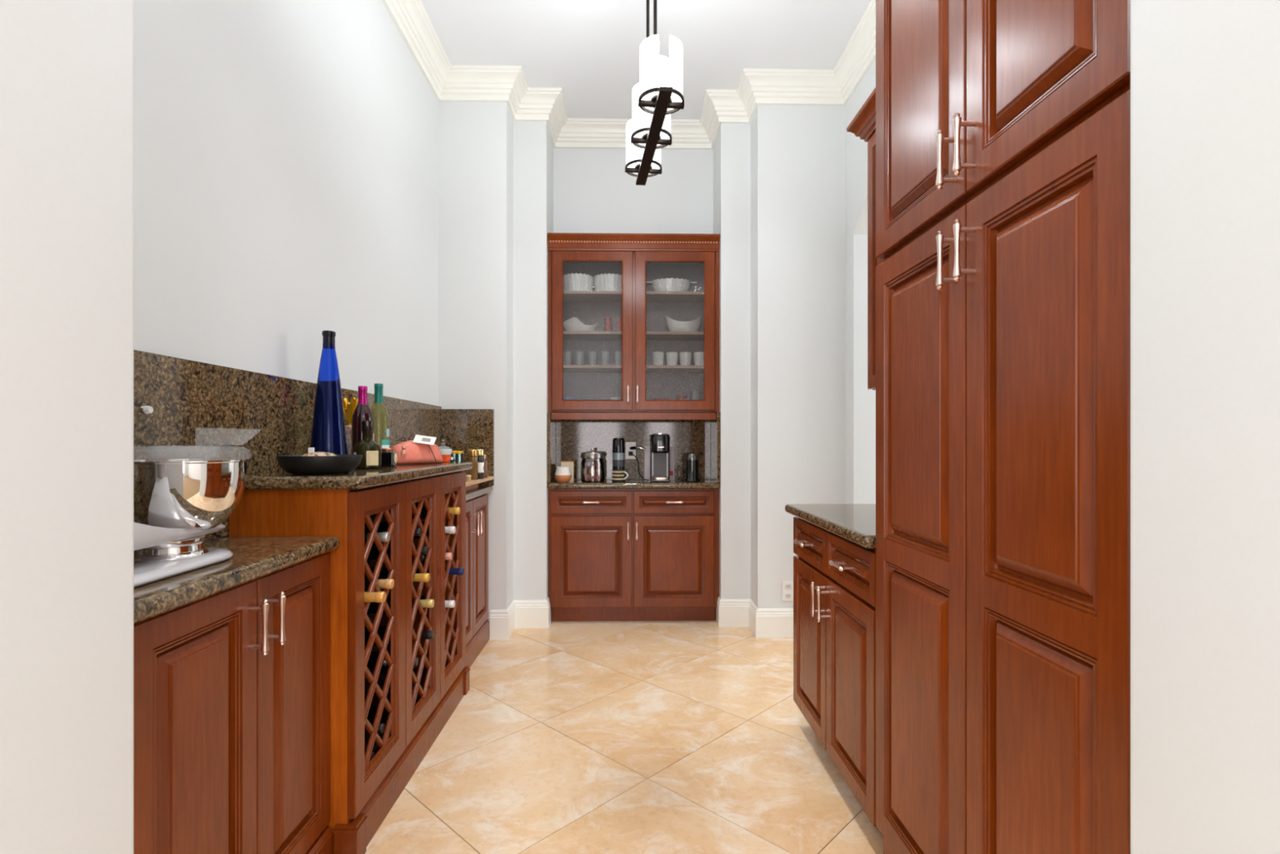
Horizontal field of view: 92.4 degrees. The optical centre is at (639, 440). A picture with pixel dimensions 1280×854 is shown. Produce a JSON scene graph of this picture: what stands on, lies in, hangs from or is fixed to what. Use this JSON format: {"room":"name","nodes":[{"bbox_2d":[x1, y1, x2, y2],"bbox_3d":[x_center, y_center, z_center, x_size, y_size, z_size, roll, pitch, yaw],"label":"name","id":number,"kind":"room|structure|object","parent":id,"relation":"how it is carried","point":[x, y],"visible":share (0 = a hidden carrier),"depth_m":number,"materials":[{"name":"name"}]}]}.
{"room":"food storage area","nodes":[
{"label":"food storage area","id":0,"kind":"room"},
{"bbox_2d":[133,0,438,542],"bbox_3d":[-1.227,-0.492,2.494,0.120,3.315,3.435,0,0,-1],"label":"wall","id":1,"kind":"structure","parent":0,"point":[286,152],"depth_m":2.00,"materials":[{"name":"white paint"}]},
{"bbox_2d":[133,349,441,541],"bbox_3d":[-1.151,0.028,2.203,0.020,0.462,2.820,0,0,-1],"label":"backsplash","id":2,"kind":"structure","parent":1,"relation":"attached to","point":[202,410],"depth_m":1.69,"materials":[{"name":"stone"}]},
{"bbox_2d":[382,0,875,149],"bbox_3d":[0.040,-2.075,2.501,2.413,0.149,3.400,0,0,-1],"label":"trim","id":3,"kind":"structure","parent":1,"relation":"attached to","point":[447,82],"depth_m":3.60,"materials":[{"name":"beige paint"}]},
{"bbox_2d":[364,615,883,853],"bbox_3d":[0.402,1.225,-0.117,7.200,0.120,8.950,0,0,-1],"label":"floor","id":4,"kind":"structure","parent":0,"point":[627,736],"depth_m":2.25,"materials":[{"name":"tile"}]},
{"bbox_2d":[133,551,333,853],"bbox_3d":[-0.970,0.732,1.242,0.341,0.866,0.891,0,0,-1],"label":"base cabinet","id":5,"kind":"object","parent":4,"relation":"on","point":[232,686],"visible":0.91,"depth_m":1.30,"materials":[{"name":"brown wood"}]},
{"bbox_2d":[133,536,339,623],"bbox_3d":[-0.967,0.279,1.242,0.307,0.037,0.891,0,0,-1],"label":"countertop","id":6,"kind":"structure","parent":5,"relation":"on","point":[253,557],"depth_m":1.28,"materials":[{"name":"stone"}]},
{"bbox_2d":[133,405,248,587],"bbox_3d":[-0.981,-0.016,1.151,0.241,0.551,0.630,0,0,-1],"label":"stand mixer","id":7,"kind":"object","parent":6,"relation":"on","point":[177,502],"visible":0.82,"depth_m":1.25,"materials":[{"name":"silver metal"}]},
{"bbox_2d":[133,457,248,561],"bbox_3d":[-0.984,0.140,1.329,0.227,0.199,0.232,0,0,-1],"label":"bowl","id":8,"kind":"object","parent":7,"relation":"on","point":[190,500],"depth_m":1.25,"materials":[{"name":"metal"}]},
{"bbox_2d":[229,471,470,853],"bbox_3d":[-0.962,0.649,2.275,0.357,1.031,1.203,0,0,-1],"label":"wine cabinet","id":9,"kind":"object","parent":4,"relation":"on","point":[414,704],"visible":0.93,"depth_m":1.93,"materials":[{"name":"brown wood"}]},
{"bbox_2d":[244,461,472,489],"bbox_3d":[-0.955,0.115,2.266,0.372,0.037,1.211,0,0,-1],"label":"countertop","id":10,"kind":"structure","parent":9,"relation":"on","point":[358,478],"depth_m":1.71,"materials":[{"name":"stone"}]},
{"bbox_2d":[275,454,362,475],"bbox_3d":[-0.935,0.069,1.797,0.225,0.054,0.225,0,0,-1],"label":"bowl","id":11,"kind":"object","parent":10,"relation":"on","point":[297,464],"visible":0.97,"depth_m":1.72,"materials":[{"name":"black ceramic"}]},
{"bbox_2d":[301,451,336,456],"bbox_3d":[-0.937,0.057,1.794,0.116,0.054,0.116,0,0,-1],"label":"geode","id":12,"kind":"object","parent":11,"relation":"in","point":[317,453],"visible":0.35,"depth_m":1.76,"materials":[{"name":"stone"}]},
{"bbox_2d":[310,330,347,454],"bbox_3d":[-1.032,-0.134,2.035,0.122,0.459,0.122,0,0,-1],"label":"bottle","id":13,"kind":"object","parent":10,"relation":"on","point":[328,434],"visible":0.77,"depth_m":2.00,"materials":[{"name":"blue glass"}]},
{"bbox_2d":[342,397,358,454],"bbox_3d":[-1.106,-0.035,2.341,0.074,0.261,0.093,0,0,10],"label":"bow","id":14,"kind":"object","parent":10,"relation":"on","point":[348,407],"visible":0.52,"depth_m":2.32,"materials":[{"name":"fabric"}]},
{"bbox_2d":[345,425,351,454],"bbox_3d":[-1.106,0.018,2.344,0.066,0.155,0.066,0,0,-1],"label":"canister","id":15,"kind":"object","parent":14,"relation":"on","point":[348,428],"depth_m":2.31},
{"bbox_2d":[351,386,373,454],"bbox_3d":[-1.006,-0.051,2.226,0.074,0.294,0.074,0,0,-1],"label":"wine bottle","id":16,"kind":"object","parent":10,"relation":"on","point":[362,411],"visible":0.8,"depth_m":2.20,"materials":[{"name":"red glass"}]},
{"bbox_2d":[353,420,381,468],"bbox_3d":[-0.947,0.012,2.132,0.089,0.167,0.089,0,0,-1],"label":"bottle","id":17,"kind":"object","parent":10,"relation":"on","point":[371,451],"visible":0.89,"depth_m":2.11,"materials":[{"name":"green glass"}]},
{"bbox_2d":[370,383,389,448],"bbox_3d":[-1.003,-0.062,2.356,0.075,0.315,0.074,0,0,-1],"label":"wine bottle","id":18,"kind":"object","parent":10,"relation":"on","point":[380,415],"visible":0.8,"depth_m":2.33,"materials":[{"name":"green glass"}]},
{"bbox_2d":[381,448,397,466],"bbox_3d":[-0.949,0.062,2.307,0.062,0.068,0.060,0,0,-7],"label":"jar","id":19,"kind":"object","parent":10,"relation":"on","point":[388,457],"visible":0.94,"depth_m":2.28,"materials":[{"name":"black glass"}]},
{"bbox_2d":[391,434,442,464],"bbox_3d":[-0.935,0.034,2.585,0.135,0.123,0.250,0,0,33],"label":"pouch","id":20,"kind":"object","parent":10,"relation":"on","point":[422,449],"visible":0.97,"depth_m":2.56,"materials":[{"name":"pink leather"}]},
{"bbox_2d":[422,437,431,441],"bbox_3d":[-0.901,-0.005,2.587,0.036,0.019,0.020,0,0,-10],"label":"print","id":21,"kind":"object","parent":20,"relation":"on","point":[424,439],"depth_m":2.59},
{"bbox_2d":[438,439,453,462],"bbox_3d":[-0.890,0.045,2.783,0.082,0.102,0.077,0,0,-1],"label":"bottle","id":22,"kind":"object","parent":10,"relation":"on","point":[446,451],"visible":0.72,"depth_m":2.77,"materials":[{"name":"orange glass"}]},
{"bbox_2d":[441,454,450,462],"bbox_3d":[-0.893,0.079,2.783,0.067,0.034,0.067,0,0,-1],"label":"bowl","id":23,"kind":"object","parent":10,"relation":"on","point":[446,458],"depth_m":2.76,"materials":[{"name":"glass"}]},
{"bbox_2d":[364,722,384,733],"bbox_3d":[-0.963,0.909,1.940,0.300,0.073,0.073,0,0,-1],"label":"wine bottle","id":24,"kind":"object","parent":9,"relation":"in","point":[381,726],"visible":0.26,"depth_m":1.93,"materials":[{"name":"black glass"}]},
{"bbox_2d":[364,591,386,602],"bbox_3d":[-0.897,0.456,1.791,0.300,0.073,0.073,0,0,-1],"label":"wine bottle","id":25,"kind":"object","parent":9,"relation":"in","point":[380,596],"visible":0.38,"depth_m":1.78,"materials":[{"name":"gold glass"}]},
{"bbox_2d":[364,531,390,542],"bbox_3d":[-0.944,0.303,1.936,0.300,0.073,0.073,0,0,-1],"label":"wine bottle","id":26,"kind":"object","parent":9,"relation":"in","point":[384,536],"visible":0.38,"depth_m":1.93,"materials":[{"name":"silver glass"}]},
{"bbox_2d":[364,576,394,591],"bbox_3d":[-0.933,0.452,1.940,0.300,0.073,0.073,0,0,-1],"label":"wine bottle","id":27,"kind":"object","parent":9,"relation":"in","point":[383,583],"visible":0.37,"depth_m":1.93,"materials":[{"name":"gold glass"}]},
{"bbox_2d":[364,651,418,672],"bbox_3d":[-0.959,0.800,2.223,0.300,0.073,0.073,0,0,-1],"label":"wine bottle","id":28,"kind":"object","parent":9,"relation":"in","point":[373,658],"visible":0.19,"depth_m":2.20,"materials":[{"name":"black glass"}]},
{"bbox_2d":[364,521,422,542],"bbox_3d":[-0.949,0.332,2.233,0.300,0.073,0.073,0,0,-1],"label":"wine bottle","id":29,"kind":"object","parent":9,"relation":"in","point":[383,526],"visible":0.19,"depth_m":2.21,"materials":[{"name":"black glass"}]},
{"bbox_2d":[364,540,428,559],"bbox_3d":[-0.945,0.408,2.293,0.300,0.073,0.073,0,0,-1],"label":"wine bottle","id":30,"kind":"object","parent":9,"relation":"in","point":[374,553],"visible":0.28,"depth_m":2.26,"materials":[{"name":"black glass"}]},
{"bbox_2d":[364,567,430,582],"bbox_3d":[-0.916,0.494,2.222,0.300,0.073,0.073,0,0,-1],"label":"wine bottle","id":31,"kind":"object","parent":9,"relation":"in","point":[384,573],"visible":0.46,"depth_m":2.21,"materials":[{"name":"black glass"}]},
{"bbox_2d":[364,625,434,645],"bbox_3d":[-0.927,0.728,2.301,0.300,0.073,0.073,0,0,-1],"label":"wine bottle","id":32,"kind":"object","parent":9,"relation":"in","point":[429,634],"visible":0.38,"depth_m":2.28,"materials":[{"name":"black glass"}]},
{"bbox_2d":[366,593,434,613],"bbox_3d":[-0.930,0.613,2.313,0.300,0.073,0.073,0,0,-1],"label":"wine bottle","id":33,"kind":"object","parent":9,"relation":"in","point":[373,606],"visible":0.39,"depth_m":2.29,"materials":[{"name":"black glass"}]},
{"bbox_2d":[376,552,452,564],"bbox_3d":[-0.943,0.484,2.576,0.300,0.073,0.073,0,0,-1],"label":"wine bottle","id":34,"kind":"object","parent":9,"relation":"in","point":[448,556],"visible":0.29,"depth_m":2.55,"materials":[{"name":"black glass"}]},
{"bbox_2d":[386,521,455,538],"bbox_3d":[-0.936,0.378,2.603,0.300,0.073,0.073,0,0,-1],"label":"wine bottle","id":35,"kind":"object","parent":9,"relation":"in","point":[451,530],"visible":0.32,"depth_m":2.59,"materials":[{"name":"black glass"}]},
{"bbox_2d":[388,502,460,519],"bbox_3d":[-0.934,0.303,2.662,0.300,0.073,0.073,0,0,-1],"label":"wine bottle","id":36,"kind":"object","parent":9,"relation":"in","point":[456,510],"visible":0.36,"depth_m":2.64,"materials":[{"name":"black glass"}]},
{"bbox_2d":[412,595,455,613],"bbox_3d":[-0.936,0.690,2.595,0.300,0.073,0.073,0,0,-1],"label":"wine bottle","id":37,"kind":"object","parent":9,"relation":"in","point":[448,603],"visible":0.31,"depth_m":2.58,"materials":[{"name":"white glass"}]},
{"bbox_2d":[415,564,464,575],"bbox_3d":[-0.912,0.563,2.644,0.300,0.073,0.073,0,0,-1],"label":"wine bottle","id":38,"kind":"object","parent":9,"relation":"in","point":[460,571],"visible":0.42,"depth_m":2.63,"materials":[{"name":"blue glass"}]},
{"bbox_2d":[465,493,489,667],"bbox_3d":[-1.009,0.732,3.224,0.341,0.866,0.747,0,0,-1],"label":"base cabinet","id":39,"kind":"object","parent":4,"relation":"on","point":[477,627],"visible":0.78,"depth_m":3.29,"materials":[{"name":"brown wood"}]},
{"bbox_2d":[466,485,493,500],"bbox_3d":[-1.006,0.279,3.224,0.307,0.037,0.743,0,0,-1],"label":"countertop","id":40,"kind":"structure","parent":39,"relation":"on","point":[482,490],"depth_m":3.27,"materials":[{"name":"stone"}]},
{"bbox_2d":[466,483,478,491],"bbox_3d":[-0.967,0.242,3.182,0.168,0.036,0.408,0,0,-1],"label":"wooden box","id":41,"kind":"object","parent":40,"relation":"on","point":[475,486],"visible":0.14,"depth_m":3.25,"materials":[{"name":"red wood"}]},
{"bbox_2d":[466,475,493,486],"bbox_3d":[-0.990,0.214,3.244,0.288,0.018,0.665,0,0,-1],"label":"board","id":42,"kind":"object","parent":41,"relation":"on","point":[489,477],"visible":0.24,"depth_m":3.22,"materials":[{"name":"brown wood"}]},
{"bbox_2d":[451,450,463,471],"bbox_3d":[-0.922,0.127,3.043,0.090,0.155,0.090,0,0,-1],"label":"candle jar","id":43,"kind":"object","parent":42,"relation":"on","point":[461,452],"visible":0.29,"depth_m":3.02,"materials":[{"name":"teal glass"}]},
{"bbox_2d":[467,449,478,479],"bbox_3d":[-0.886,0.125,3.253,0.052,0.159,0.052,0,0,-1],"label":"spice jar","id":44,"kind":"object","parent":42,"relation":"on","point":[473,455],"visible":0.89,"depth_m":3.23,"materials":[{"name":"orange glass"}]},
{"bbox_2d":[475,448,484,479],"bbox_3d":[-0.865,0.124,3.314,0.045,0.160,0.044,0,0,-1],"label":"spice jar","id":45,"kind":"object","parent":42,"relation":"on","point":[481,451],"visible":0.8,"depth_m":3.30,"materials":[{"name":"glass"}]},
{"bbox_2d":[484,454,487,477],"bbox_3d":[-0.867,0.139,3.409,0.039,0.130,0.039,0,0,-1],"label":"bottle","id":46,"kind":"object","parent":42,"relation":"on","point":[485,460],"visible":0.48,"depth_m":3.40,"materials":[{"name":"brown glass"}]},
{"bbox_2d":[548,488,719,621],"bbox_3d":[-0.041,0.735,4.028,1.091,0.861,0.341,0,0,-1],"label":"base cabinet","id":47,"kind":"object","parent":4,"relation":"on","point":[615,554],"visible":0.98,"depth_m":3.90,"materials":[{"name":"brown wood"}]},
{"bbox_2d":[547,480,719,488],"bbox_3d":[-0.041,0.283,4.025,1.093,0.037,0.306,0,0,-1],"label":"countertop","id":48,"kind":"structure","parent":47,"relation":"on","point":[576,484],"depth_m":3.88,"materials":[{"name":"stone"}]},
{"bbox_2d":[554,466,571,482],"bbox_3d":[-0.495,0.215,3.946,0.108,0.100,0.108,0,0,-1],"label":"vase","id":49,"kind":"object","parent":48,"relation":"on","point":[562,473],"visible":1,"depth_m":3.91,"materials":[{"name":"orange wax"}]},
{"bbox_2d":[560,460,573,481],"bbox_3d":[-0.477,0.198,4.036,0.085,0.134,0.042,0,0,-4],"label":"box","id":50,"kind":"object","parent":48,"relation":"on","point":[563,463],"visible":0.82,"depth_m":4.02,"materials":[{"name":"beige cardboard"}]},
{"bbox_2d":[580,448,604,482],"bbox_3d":[-0.307,0.156,3.980,0.156,0.218,0.156,0,0,-1],"label":"candy jar","id":51,"kind":"object","parent":48,"relation":"on","point":[591,455],"visible":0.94,"depth_m":3.94,"materials":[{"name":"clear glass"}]},
{"bbox_2d":[585,474,591,480],"bbox_3d":[-0.329,0.234,3.939,0.041,0.044,0.040,0,0,44],"label":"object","id":52,"kind":"object","parent":51,"relation":"in","point":[588,477],"visible":1,"depth_m":3.92,"materials":[{"name":"brown food"}]},
{"bbox_2d":[592,474,599,480],"bbox_3d":[-0.284,0.235,3.940,0.042,0.042,0.041,0,0,-12],"label":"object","id":53,"kind":"object","parent":51,"relation":"in","point":[595,477],"visible":1,"depth_m":3.92,"materials":[{"name":"brown food"}]},
{"bbox_2d":[611,437,625,480],"bbox_3d":[-0.142,0.121,4.068,0.092,0.288,0.092,0,0,-1],"label":"gadget","id":54,"kind":"object","parent":48,"relation":"on","point":[618,443],"visible":0.77,"depth_m":4.03,"materials":[{"name":"black plastic"}]},
{"bbox_2d":[612,468,628,482],"bbox_3d":[-0.134,0.224,3.968,0.094,0.082,0.077,0,0,32],"label":"mug","id":55,"kind":"object","parent":48,"relation":"on","point":[618,474],"visible":1,"depth_m":3.94,"materials":[{"name":"grey ceramic"}]},
{"bbox_2d":[628,451,648,480],"bbox_3d":[-0.016,0.167,4.111,0.169,0.192,0.039,0,0,43],"label":"power cord","id":56,"kind":"object","parent":48,"relation":"on","point":[630,453],"visible":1,"depth_m":4.10,"materials":[{"name":"black plastic"}]},
{"bbox_2d":[644,446,674,479],"bbox_3d":[0.131,0.152,4.167,0.208,0.226,0.020,0,0,-1],"label":"water tank","id":57,"kind":"object","parent":48,"relation":"on","point":[646,452],"visible":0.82,"depth_m":4.16,"materials":[{"name":"plastic"}]},
{"bbox_2d":[649,433,670,481],"bbox_3d":[0.133,0.108,4.047,0.128,0.314,0.223,0,0,-1],"label":"coffee maker","id":58,"kind":"object","parent":48,"relation":"on","point":[660,443],"visible":1,"depth_m":4.06,"materials":[{"name":"black plastic"}]},
{"bbox_2d":[653,476,668,479],"bbox_3d":[0.134,0.241,3.985,0.096,0.014,0.100,0,0,-1],"label":"drip tray","id":59,"kind":"object","parent":58,"relation":"on","point":[654,477],"depth_m":3.94,"materials":[{"name":"silver metal"}]},
{"bbox_2d":[675,453,699,481],"bbox_3d":[0.325,0.174,4.052,0.100,0.182,0.160,0,0,-36],"label":"milk frother","id":60,"kind":"object","parent":48,"relation":"on","point":[691,460],"visible":1,"depth_m":3.99,"materials":[{"name":"black plastic"}]},
{"bbox_2d":[793,516,876,826],"bbox_3d":[0.923,0.732,2.107,0.657,0.866,0.842,0,0,-1],"label":"base cabinet","id":61,"kind":"object","parent":4,"relation":"on","point":[834,575],"visible":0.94,"depth_m":1.98,"materials":[{"name":"brown wood"}]},
{"bbox_2d":[785,503,875,548],"bbox_3d":[0.930,0.279,2.121,0.646,0.037,0.868,0,0,-1],"label":"countertop","id":62,"kind":"structure","parent":61,"relation":"on","point":[855,523],"depth_m":2.09,"materials":[{"name":"stone"}]},
{"bbox_2d":[875,0,1130,853],"bbox_3d":[0.939,-0.095,1.257,0.660,2.520,0.852,0,0,-1],"label":"pantry cabinet","id":63,"kind":"object","parent":4,"relation":"on","point":[1003,126],"visible":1,"depth_m":1.12,"materials":[{"name":"brown wood"}]},
{"bbox_2d":[553,147,713,479],"bbox_3d":[0.051,-0.492,4.262,2.501,3.315,0.120,0,0,-1],"label":"wall","id":64,"kind":"structure","parent":0,"point":[593,193],"depth_m":4.20,"materials":[{"name":"white paint"}]},
{"bbox_2d":[555,419,710,479],"bbox_3d":[-0.044,0.057,4.189,1.053,0.414,0.020,0,0,-1],"label":"backsplash","id":65,"kind":"structure","parent":64,"relation":"attached to","point":[573,437],"depth_m":4.18,"materials":[{"name":"stone"}]},
{"bbox_2d":[625,441,635,458],"bbox_3d":[-0.064,0.065,4.176,0.072,0.116,0.006,0,0,-1],"label":"wall outlet","id":66,"kind":"object","parent":65,"relation":"attached to","point":[628,444],"visible":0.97,"depth_m":4.17,"materials":[{"name":"white plastic"}]},
{"bbox_2d":[630,445,646,449],"bbox_3d":[-0.014,0.046,4.133,0.117,0.029,0.032,0,0,20],"label":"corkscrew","id":67,"kind":"object","parent":66,"relation":"attached to","point":[638,446],"visible":1,"depth_m":4.12,"materials":[{"name":"black metal"}]},
{"bbox_2d":[547,232,719,419],"bbox_3d":[-0.041,-0.722,4.030,1.091,1.174,0.336,0,0,-1],"label":"display cabinet","id":68,"kind":"object","parent":64,"relation":"attached to","point":[640,259],"visible":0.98,"depth_m":3.91,"materials":[{"name":"brown wood"}]},
{"bbox_2d":[563,351,571,364],"bbox_3d":[-0.483,-0.537,4.041,0.062,0.100,0.062,0,0,-1],"label":"tumbler","id":69,"kind":"object","parent":68,"relation":"on","point":[566,354],"visible":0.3,"depth_m":4.01,"materials":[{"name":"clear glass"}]},
{"bbox_2d":[563,396,576,399],"bbox_3d":[-0.469,-0.265,4.052,0.100,0.050,0.100,0,0,-1],"label":"bowl","id":70,"kind":"object","parent":68,"relation":"in","point":[564,397],"visible":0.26,"depth_m":4.01,"materials":[{"name":"blue ceramic"}]},
{"bbox_2d":[563,273,593,291],"bbox_3d":[-0.411,-1.021,4.048,0.215,0.115,0.215,0,0,-1],"label":"dish","id":71,"kind":"object","parent":68,"relation":"on","point":[571,282],"visible":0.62,"depth_m":3.96,"materials":[{"name":"white ceramic"}]},
{"bbox_2d":[574,351,584,364],"bbox_3d":[-0.397,-0.537,4.043,0.062,0.100,0.062,0,0,-1],"label":"tumbler","id":72,"kind":"object","parent":68,"relation":"on","point":[580,355],"visible":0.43,"depth_m":4.02,"materials":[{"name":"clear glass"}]},
{"bbox_2d":[563,316,598,331],"bbox_3d":[-0.394,-0.756,4.053,0.236,0.101,0.124,0,0,-1],"label":"bowl","id":73,"kind":"object","parent":68,"relation":"on","point":[573,324],"visible":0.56,"depth_m":4.00,"materials":[{"name":"white ceramic"}]},
{"bbox_2d":[587,351,597,364],"bbox_3d":[-0.311,-0.537,4.045,0.062,0.100,0.062,0,0,-1],"label":"tumbler","id":74,"kind":"object","parent":68,"relation":"on","point":[593,355],"visible":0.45,"depth_m":4.02,"materials":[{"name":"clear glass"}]},
{"bbox_2d":[600,351,610,364],"bbox_3d":[-0.225,-0.537,4.046,0.062,0.100,0.062,0,0,-1],"label":"tumbler","id":75,"kind":"object","parent":68,"relation":"on","point":[606,355],"visible":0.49,"depth_m":4.02,"materials":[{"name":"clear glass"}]},
{"bbox_2d":[593,273,622,291],"bbox_3d":[-0.199,-1.021,4.052,0.215,0.115,0.215,0,0,-1],"label":"dish","id":76,"kind":"object","parent":68,"relation":"on","point":[602,282],"visible":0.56,"depth_m":3.96,"materials":[{"name":"white ceramic"}]},
{"bbox_2d":[604,317,612,331],"bbox_3d":[-0.210,-0.758,4.057,0.052,0.105,0.052,0,0,-1],"label":"glass","id":77,"kind":"object","parent":68,"relation":"on","point":[608,321],"visible":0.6,"depth_m":4.04,"materials":[{"name":"pink"}]},
{"bbox_2d":[613,351,622,364],"bbox_3d":[-0.139,-0.537,4.048,0.062,0.100,0.062,0,0,-1],"label":"tumbler","id":78,"kind":"object","parent":68,"relation":"on","point":[618,354],"visible":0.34,"depth_m":4.02,"materials":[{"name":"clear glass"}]},
{"bbox_2d":[616,317,622,331],"bbox_3d":[-0.131,-0.758,4.058,0.052,0.105,0.052,0,0,-1],"label":"glass","id":79,"kind":"object","parent":68,"relation":"on","point":[619,320],"visible":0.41,"depth_m":4.04,"materials":[{"name":"pink"}]},
{"bbox_2d":[563,290,703,302],"bbox_3d":[-0.042,-0.954,4.066,1.008,0.018,0.241,0,0,-1],"label":"shelf","id":80,"kind":"object","parent":68,"relation":"attached to","point":[569,296],"depth_m":4.02,"materials":[{"name":"brown wood"}]},
{"bbox_2d":[563,331,703,340],"bbox_3d":[-0.042,-0.696,4.066,1.008,0.018,0.241,0,0,-1],"label":"shelf","id":81,"kind":"object","parent":68,"relation":"attached to","point":[567,335],"depth_m":4.01,"materials":[{"name":"brown wood"}]},
{"bbox_2d":[563,364,703,372],"bbox_3d":[-0.042,-0.478,4.066,1.008,0.018,0.241,0,0,-1],"label":"shelf","id":82,"kind":"object","parent":68,"relation":"attached to","point":[566,368],"depth_m":3.98,"materials":[{"name":"brown wood"}]},
{"bbox_2d":[651,351,664,364],"bbox_3d":[0.119,-0.535,4.053,0.082,0.096,0.082,0,0,-1],"label":"cup","id":83,"kind":"object","parent":68,"relation":"on","point":[657,357],"visible":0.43,"depth_m":4.02,"materials":[{"name":"white ceramic"}]},
{"bbox_2d":[646,277,697,291],"bbox_3d":[0.207,-1.010,4.065,0.336,0.093,0.186,0,0,-1],"label":"oval dish","id":84,"kind":"object","parent":68,"relation":"on","point":[672,284],"visible":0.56,"depth_m":3.99,"materials":[{"name":"white ceramic"}]},
{"bbox_2d":[665,351,678,365],"bbox_3d":[0.211,-0.535,4.055,0.082,0.096,0.082,0,0,-1],"label":"cup","id":85,"kind":"object","parent":68,"relation":"on","point":[671,357],"visible":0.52,"depth_m":4.02,"materials":[{"name":"white ceramic"}]},
{"bbox_2d":[675,395,687,399],"bbox_3d":[0.273,-0.270,4.066,0.080,0.060,0.080,0,0,-1],"label":"bowl","id":86,"kind":"object","parent":68,"relation":"in","point":[677,397],"visible":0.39,"depth_m":4.04,"materials":[{"name":"ceramic"}]},
{"bbox_2d":[665,315,702,331],"bbox_3d":[0.288,-0.768,4.066,0.245,0.125,0.140,0,0,-1],"label":"bowl","id":87,"kind":"object","parent":68,"relation":"on","point":[673,325],"visible":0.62,"depth_m":4.02,"materials":[{"name":"white ceramic"}]},
{"bbox_2d":[679,351,691,365],"bbox_3d":[0.301,-0.535,4.057,0.082,0.096,0.082,0,0,-1],"label":"cup","id":88,"kind":"object","parent":68,"relation":"on","point":[685,357],"visible":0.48,"depth_m":4.02,"materials":[{"name":"white ceramic"}]},
{"bbox_2d":[690,391,699,399],"bbox_3d":[0.366,-0.283,4.068,0.060,0.086,0.060,0,0,-1],"label":"tumbler","id":89,"kind":"object","parent":68,"relation":"in","point":[695,395],"visible":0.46,"depth_m":4.04,"materials":[{"name":"clear glass"}]},
{"bbox_2d":[693,351,703,365],"bbox_3d":[0.395,-0.535,4.059,0.082,0.096,0.082,0,0,-1],"label":"cup","id":90,"kind":"object","parent":68,"relation":"on","point":[698,356],"visible":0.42,"depth_m":4.03,"materials":[{"name":"white ceramic"}]},
{"bbox_2d":[0,0,1279,853],"bbox_3d":[0.388,-0.492,0.618,7.200,3.315,0.380,0,0,-1],"label":"wall","id":91,"kind":"structure","parent":0,"point":[1205,74],"depth_m":0.69,"materials":[{"name":"white paint"}]},
{"bbox_2d":[438,101,844,622],"bbox_3d":[0.072,-0.492,3.920,2.533,3.315,0.565,0,0,-1],"label":"wall","id":92,"kind":"structure","parent":0,"point":[779,176],"depth_m":3.66,"materials":[{"name":"white paint"}]},
{"bbox_2d":[440,408,493,485],"bbox_3d":[-1.014,0.037,3.605,0.308,0.449,0.020,0,0,-1],"label":"backsplash","id":93,"kind":"structure","parent":92,"relation":"attached to","point":[462,429],"depth_m":3.60,"materials":[{"name":"stone"}]},
{"bbox_2d":[489,596,551,639],"bbox_3d":[-0.731,1.080,3.775,0.171,0.170,0.459,0,0,43],"label":"baseboard","id":94,"kind":"structure","parent":92,"relation":"attached to","point":[520,613],"depth_m":3.82,"materials":[{"name":"beige paint"}]},
{"bbox_2d":[546,412,555,483],"bbox_3d":[-0.578,0.042,4.026,0.020,0.444,0.326,0,0,-1],"label":"backsplash","id":95,"kind":"structure","parent":92,"relation":"attached to","point":[551,424],"depth_m":3.92,"materials":[{"name":"stone"}]},
{"bbox_2d":[710,412,719,482],"bbox_3d":[0.495,0.042,4.047,0.020,0.444,0.326,0,0,-1],"label":"backsplash","id":96,"kind":"structure","parent":92,"relation":"attached to","point":[714,424],"depth_m":3.96,"materials":[{"name":"stone"}]},
{"bbox_2d":[715,595,793,637],"bbox_3d":[0.839,1.080,3.695,0.847,0.170,0.233,0,0,23],"label":"baseboard","id":97,"kind":"structure","parent":92,"relation":"attached to","point":[762,622],"depth_m":3.65,"materials":[{"name":"beige paint"}]},
{"bbox_2d":[782,581,793,600],"bbox_3d":[0.881,0.893,3.648,0.072,0.116,0.008,0,0,-1],"label":"wall outlet","id":98,"kind":"object","parent":92,"relation":"attached to","point":[787,586],"visible":0.87,"depth_m":3.65,"materials":[{"name":"white plastic"}]},
{"bbox_2d":[420,0,871,119],"bbox_3d":[0.402,-2.200,-0.117,7.200,0.100,8.950,0,0,-1],"label":"ceiling","id":99,"kind":"structure","parent":0,"point":[588,50],"depth_m":3.29,"materials":[{"name":"paint"}]},
{"bbox_2d":[625,0,684,185],"bbox_3d":[0.043,-1.629,2.308,0.154,1.037,0.724,0,0,-6],"label":"pendant lamp","id":100,"kind":"object","parent":99,"relation":"hanging from","point":[658,94],"visible":1,"depth_m":2.12,"materials":[{"name":"white glass"}]},
{"bbox_2d":[844,58,875,503],"bbox_3d":[1.321,-0.492,2.244,0.140,3.315,2.835,0,0,-1],"label":"wall","id":101,"kind":"structure","parent":0,"point":[860,401],"depth_m":3.52,"materials":[{"name":"white paint"}]},
{"bbox_2d":[846,87,883,390],"bbox_3d":[1.067,-0.740,2.143,0.371,1.159,0.908,0,0,-1],"label":"upper cabinet","id":102,"kind":"object","parent":101,"relation":"attached to","point":[863,125],"visible":0.18,"depth_m":2.48,"materials":[{"name":"brown wood"}]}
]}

